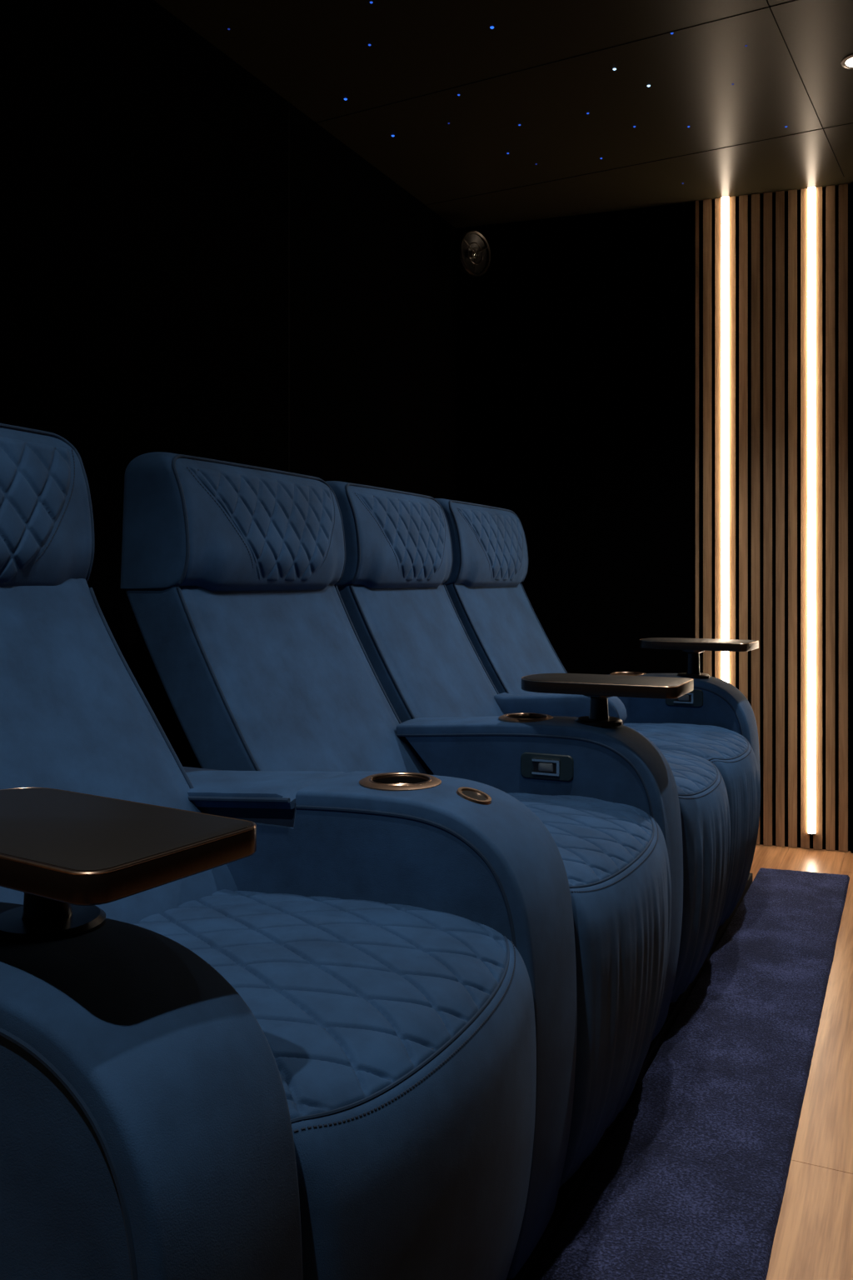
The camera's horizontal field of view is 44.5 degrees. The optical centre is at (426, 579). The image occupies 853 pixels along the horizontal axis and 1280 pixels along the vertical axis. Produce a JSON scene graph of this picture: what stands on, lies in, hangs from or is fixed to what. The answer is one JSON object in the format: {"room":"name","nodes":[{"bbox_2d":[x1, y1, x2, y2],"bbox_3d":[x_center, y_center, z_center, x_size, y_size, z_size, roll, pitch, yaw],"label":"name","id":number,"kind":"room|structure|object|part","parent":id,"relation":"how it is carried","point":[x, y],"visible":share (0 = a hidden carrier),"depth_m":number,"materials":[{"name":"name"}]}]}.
{"room":"home theater","nodes":[
{"label":"home theater","id":0,"kind":"room"},
{"bbox_2d":[0,0,456,768],"bbox_3d":[-1.194,-0.220,1.563,0.102,2.400,6.600,0,0,25],"label":"wall","id":1,"kind":"structure","parent":0,"point":[192,263],"depth_m":2.67,"materials":[{"name":"black paint"}]},
{"bbox_2d":[154,0,852,228],"bbox_3d":[0.676,-1.459,0.841,4.100,0.081,7.100,0,0,25],"label":"ceiling","id":2,"kind":"structure","parent":0,"point":[543,65],"depth_m":3.01,"materials":[{"name":"brown metal"}]},
{"bbox_2d":[841,53,852,69],"bbox_3d":[1.184,-1.417,2.848,0.094,0.006,0.094,0,0,25],"label":"recessed light","id":3,"kind":"object","parent":2,"relation":"in","point":[847,62],"visible":1,"depth_m":2.85,"materials":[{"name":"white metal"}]},
{"bbox_2d":[456,185,850,850],"bbox_3d":[1.982,-0.220,3.649,3.992,2.400,0.083,0,0,18],"label":"wall","id":4,"kind":"structure","parent":0,"point":[576,342],"depth_m":4.04,"materials":[{"name":"black paint"}]},
{"bbox_2d":[455,230,490,276],"bbox_3d":[0.183,-1.265,4.078,0.110,0.174,0.217,0,0,25],"label":"wall speaker","id":5,"kind":"object","parent":4,"relation":"attached to","point":[472,252],"visible":1,"depth_m":4.05,"materials":[{"name":"metal"}]},
{"bbox_2d":[464,239,488,272],"bbox_3d":[0.189,-1.248,4.046,0.135,0.119,0.012,0,0,-43],"label":"grille","id":6,"kind":"object","parent":5,"relation":"attached to","point":[476,251],"depth_m":4.07,"materials":[{"name":"metal"}]},
{"bbox_2d":[695,184,849,851],"bbox_3d":[1.264,-0.220,3.823,0.535,2.400,0.030,0,0,18],"label":"wall panel","id":7,"kind":"object","parent":4,"relation":"attached to","point":[768,232],"depth_m":3.81,"materials":[{"name":"brown wood"}]},
{"bbox_3d":[1.112,-0.417,3.872,0.026,2.001,0.025,0,0,25],"label":"led strip","id":8,"kind":"part","parent":7,"relation":"part of","materials":[{"name":"white plastic"}]},
{"bbox_3d":[1.398,-0.246,3.778,0.026,2.343,0.025,0,0,25],"label":"led strip","id":9,"kind":"part","parent":7,"relation":"part of","materials":[{"name":"white plastic"}]},
{"bbox_2d":[850,182,852,853],"bbox_3d":[1.950,-0.220,3.601,0.896,2.400,0.028,0,0,18],"label":"trim","id":10,"kind":"structure","parent":4,"relation":"attached to","point":[852,183],"depth_m":3.73,"materials":[{"name":"brown wood"}]},
{"bbox_2d":[564,845,852,1279],"bbox_3d":[0.652,1.010,0.908,4.200,0.060,7.200,0,0,25],"label":"floor","id":11,"kind":"structure","parent":0,"point":[813,1239],"depth_m":1.83,"materials":[{"name":"brown wood"}]},
{"bbox_2d":[506,872,752,1279],"bbox_3d":[-0.053,0.966,2.211,1.008,0.028,3.050,0,0,25],"label":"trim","id":12,"kind":"structure","parent":11,"relation":"on","point":[568,1192],"depth_m":1.72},
{"bbox_2d":[0,787,303,1279],"bbox_3d":[-0.411,0.597,0.947,0.645,0.767,0.238,0,0,25],"label":"armrest","id":13,"kind":"object","parent":12,"relation":"on","point":[146,1129],"visible":1,"depth_m":0.78,"materials":[{"name":"blue fabric"}]},
{"bbox_3d":[-0.336,0.271,0.924,0.072,0.062,0.072,0,0,25],"label":"post","id":14,"kind":"part","parent":13,"relation":"part of","materials":[{"name":"black metal"}]},
{"bbox_3d":[-0.336,0.304,0.924,0.100,0.012,0.100,0,0,25],"label":"post","id":15,"kind":"part","parent":13,"relation":"part of","materials":[{"name":"black metal"}]},
{"bbox_3d":[-0.427,0.626,0.922,0.614,0.607,0.175,0,0,25],"label":"arm","id":16,"kind":"part","parent":13,"relation":"part of","materials":[{"name":"blue fabric"}]},
{"bbox_2d":[0,787,256,905],"bbox_3d":[-0.330,0.226,0.917,0.342,0.026,0.222,0,0,25],"label":"tray","id":17,"kind":"object","parent":13,"relation":"on","point":[67,847],"depth_m":0.85,"materials":[{"name":"black wood"}]},
{"bbox_2d":[0,423,536,1279],"bbox_3d":[-0.380,0.367,1.320,0.989,1.226,0.589,0,0,25],"label":"seat","id":18,"kind":"object","parent":12,"relation":"on","point":[401,1038],"visible":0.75,"depth_m":1.21,"materials":[{"name":"blue fabric"}]},
{"bbox_3d":[-0.675,-0.104,1.466,0.064,0.224,0.518,0,0,25],"label":"quilted panel","id":19,"kind":"part","parent":18,"relation":"part of","materials":[{"name":"blue fabric"}]},
{"bbox_3d":[-0.587,0.268,1.418,0.491,0.545,0.581,0,0,25],"label":"backrest","id":20,"kind":"part","parent":18,"relation":"part of","materials":[{"name":"blue fabric"}]},
{"bbox_2d":[133,889,506,1119],"bbox_3d":[-0.233,0.515,1.242,0.599,0.160,0.548,0,0,25],"label":"seat cushion","id":21,"kind":"object","parent":18,"relation":"on","point":[364,1009],"depth_m":1.16,"materials":[{"name":"blue fabric"}]},
{"bbox_3d":[-0.062,0.703,1.161,0.277,0.464,0.548,0,0,25],"label":"panel","id":22,"kind":"part","parent":18,"relation":"part of","materials":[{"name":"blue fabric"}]},
{"bbox_2d":[183,766,577,1279],"bbox_3d":[-0.150,0.640,1.614,0.745,0.681,0.204,0,0,25],"label":"armrest","id":23,"kind":"object","parent":12,"relation":"on","point":[471,850],"visible":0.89,"depth_m":1.48,"materials":[{"name":"blue fabric"}]},
{"bbox_3d":[-0.322,0.338,1.698,0.361,0.053,0.200,0,0,25],"label":"storage lid","id":24,"kind":"part","parent":23,"relation":"part of","materials":[{"name":"blue fabric"}]},
{"bbox_3d":[-0.157,0.626,1.621,0.726,0.607,0.189,0,0,25],"label":"arm","id":25,"kind":"part","parent":23,"relation":"part of","materials":[{"name":"blue fabric"}]},
{"bbox_2d":[455,786,491,804],"bbox_3d":[0.068,0.316,1.514,0.053,0.023,0.055,0,0,25],"label":"socket","id":26,"kind":"object","parent":23,"relation":"attached to","point":[467,795],"depth_m":1.51,"materials":[{"name":"brown metal"}]},
{"bbox_2d":[120,451,671,1188],"bbox_3d":[-0.040,0.367,2.039,1.008,1.226,0.668,0,0,25],"label":"seat","id":27,"kind":"object","parent":12,"relation":"on","point":[230,572],"visible":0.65,"depth_m":1.98,"materials":[{"name":"blue fabric"}]},
{"bbox_3d":[-0.320,-0.104,2.216,0.065,0.224,0.525,0,0,25],"label":"quilted panel","id":28,"kind":"part","parent":27,"relation":"part of","materials":[{"name":"blue fabric"}]},
{"bbox_3d":[-0.268,0.268,2.185,0.452,0.545,0.589,0,0,25],"label":"backrest","id":29,"kind":"part","parent":27,"relation":"part of","materials":[{"name":"blue fabric"}]},
{"bbox_2d":[508,792,653,885],"bbox_3d":[0.097,0.515,1.939,0.599,0.160,0.586,0,0,25],"label":"seat cushion","id":30,"kind":"object","parent":27,"relation":"on","point":[598,842],"depth_m":1.85,"materials":[{"name":"blue fabric"}]},
{"bbox_3d":[0.270,0.704,1.857,0.281,0.466,0.586,0,0,25],"label":"panel","id":31,"kind":"part","parent":27,"relation":"part of","materials":[{"name":"blue fabric"}]},
{"bbox_2d":[325,480,730,1003],"bbox_3d":[0.251,0.367,2.648,0.992,1.226,0.565,0,0,25],"label":"seat","id":32,"kind":"object","parent":12,"relation":"on","point":[407,622],"visible":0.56,"depth_m":2.59,"materials":[{"name":"blue fabric"}]},
{"bbox_3d":[-0.044,-0.104,2.794,0.065,0.224,0.497,0,0,25],"label":"quilted panel","id":33,"kind":"part","parent":32,"relation":"part of","materials":[{"name":"blue fabric"}]},
{"bbox_3d":[0.007,0.268,2.764,0.453,0.545,0.557,0,0,25],"label":"backrest","id":34,"kind":"part","parent":32,"relation":"part of","materials":[{"name":"blue fabric"}]},
{"bbox_2d":[494,692,626,724],"bbox_3d":[0.370,0.406,2.880,0.359,0.189,0.090,0,0,25],"label":"armrest","id":35,"kind":"object","parent":32,"relation":"attached to","point":[552,704],"visible":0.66,"depth_m":2.84,"materials":[{"name":"blue fabric"}]},
{"bbox_2d":[660,749,717,794],"bbox_3d":[0.404,0.515,2.584,0.599,0.160,0.490,0,0,25],"label":"seat cushion","id":36,"kind":"object","parent":32,"relation":"on","point":[693,774],"depth_m":2.48,"materials":[{"name":"blue fabric"}]},
{"bbox_3d":[0.576,0.704,2.502,0.280,0.466,0.490,0,0,25],"label":"panel","id":37,"kind":"part","parent":32,"relation":"part of","materials":[{"name":"blue fabric"}]},
{"bbox_2d":[395,673,694,1040],"bbox_3d":[0.252,0.597,2.291,0.631,0.767,0.200,0,0,25],"label":"armrest","id":38,"kind":"object","parent":12,"relation":"on","point":[597,756],"visible":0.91,"depth_m":2.19,"materials":[{"name":"blue fabric"}]},
{"bbox_3d":[0.240,0.626,2.292,0.584,0.607,0.161,0,0,25],"label":"arm","id":39,"kind":"part","parent":38,"relation":"part of","materials":[{"name":"blue fabric"}]},
{"bbox_2d":[520,752,574,781],"bbox_3d":[0.254,0.395,2.195,0.116,0.054,0.007,0,0,25],"label":"switch plate","id":40,"kind":"object","parent":38,"relation":"attached to","point":[535,767],"depth_m":2.19,"materials":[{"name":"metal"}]},
{"bbox_3d":[0.370,0.271,2.235,0.072,0.062,0.072,0,0,25],"label":"post","id":41,"kind":"part","parent":38,"relation":"part of","materials":[{"name":"black metal"}]},
{"bbox_3d":[0.370,0.304,2.235,0.100,0.012,0.100,0,0,25],"label":"post","id":42,"kind":"part","parent":38,"relation":"part of","materials":[{"name":"black metal"}]},
{"bbox_2d":[521,673,694,699],"bbox_3d":[0.379,0.226,2.231,0.350,0.026,0.200,0,0,25],"label":"tray","id":43,"kind":"object","parent":38,"relation":"on","point":[592,686],"depth_m":2.16,"materials":[{"name":"black wood"}]},
{"bbox_2d":[435,498,760,928],"bbox_3d":[0.508,0.367,3.189,0.992,1.226,0.662,0,0,25],"label":"seat","id":44,"kind":"object","parent":12,"relation":"on","point":[490,552],"visible":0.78,"depth_m":3.13,"materials":[{"name":"blue fabric"}]},
{"bbox_3d":[0.228,-0.104,3.369,0.064,0.224,0.519,0,0,25],"label":"quilted panel","id":45,"kind":"part","parent":44,"relation":"part of","materials":[{"name":"blue fabric"}]},
{"bbox_3d":[0.280,0.268,3.338,0.452,0.545,0.582,0,0,25],"label":"backrest","id":46,"kind":"part","parent":44,"relation":"part of","materials":[{"name":"blue fabric"}]},
{"bbox_2d":[623,723,748,759],"bbox_3d":[0.622,0.515,3.042,0.599,0.160,0.494,0,0,25],"label":"seat cushion","id":47,"kind":"object","parent":44,"relation":"on","point":[707,742],"depth_m":2.91,"materials":[{"name":"blue fabric"}]},
{"bbox_3d":[0.794,0.704,2.961,0.280,0.466,0.494,0,0,25],"label":"panel","id":48,"kind":"part","parent":44,"relation":"part of","materials":[{"name":"blue fabric"}]},
{"bbox_2d":[609,637,760,877],"bbox_3d":[0.745,0.586,3.337,0.608,0.788,0.220,0,0,25],"label":"armrest","id":49,"kind":"object","parent":12,"relation":"on","point":[712,701],"visible":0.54,"depth_m":3.23,"materials":[{"name":"blue fabric"}]},
{"bbox_3d":[0.749,0.626,3.355,0.577,0.607,0.167,0,0,25],"label":"arm","id":50,"kind":"part","parent":49,"relation":"part of","materials":[{"name":"blue fabric"}]},
{"bbox_2d":[665,689,703,707],"bbox_3d":[0.801,0.368,3.237,0.116,0.054,0.007,0,0,25],"label":"switch plate","id":51,"kind":"object","parent":49,"relation":"attached to","point":[694,698],"depth_m":3.22,"materials":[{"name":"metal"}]},
{"bbox_3d":[0.843,0.261,3.291,0.072,0.083,0.072,0,0,25],"label":"post","id":52,"kind":"part","parent":49,"relation":"part of","materials":[{"name":"black metal"}]},
{"bbox_3d":[0.843,0.304,3.291,0.100,0.012,0.100,0,0,25],"label":"post","id":53,"kind":"part","parent":49,"relation":"part of","materials":[{"name":"black metal"}]},
{"bbox_2d":[640,637,759,651],"bbox_3d":[0.853,0.205,3.284,0.356,0.026,0.216,0,0,25],"label":"tray","id":54,"kind":"object","parent":49,"relation":"on","point":[675,643],"depth_m":3.21,"materials":[{"name":"black wood"}]},
{"bbox_2d":[531,867,849,1279],"bbox_3d":[0.316,0.973,1.443,0.317,0.013,4.478,0,0,25],"label":"runner rug","id":55,"kind":"object","parent":11,"relation":"on","point":[690,1182],"visible":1,"depth_m":1.87,"materials":[{"name":"blue carpet"}]}
]}

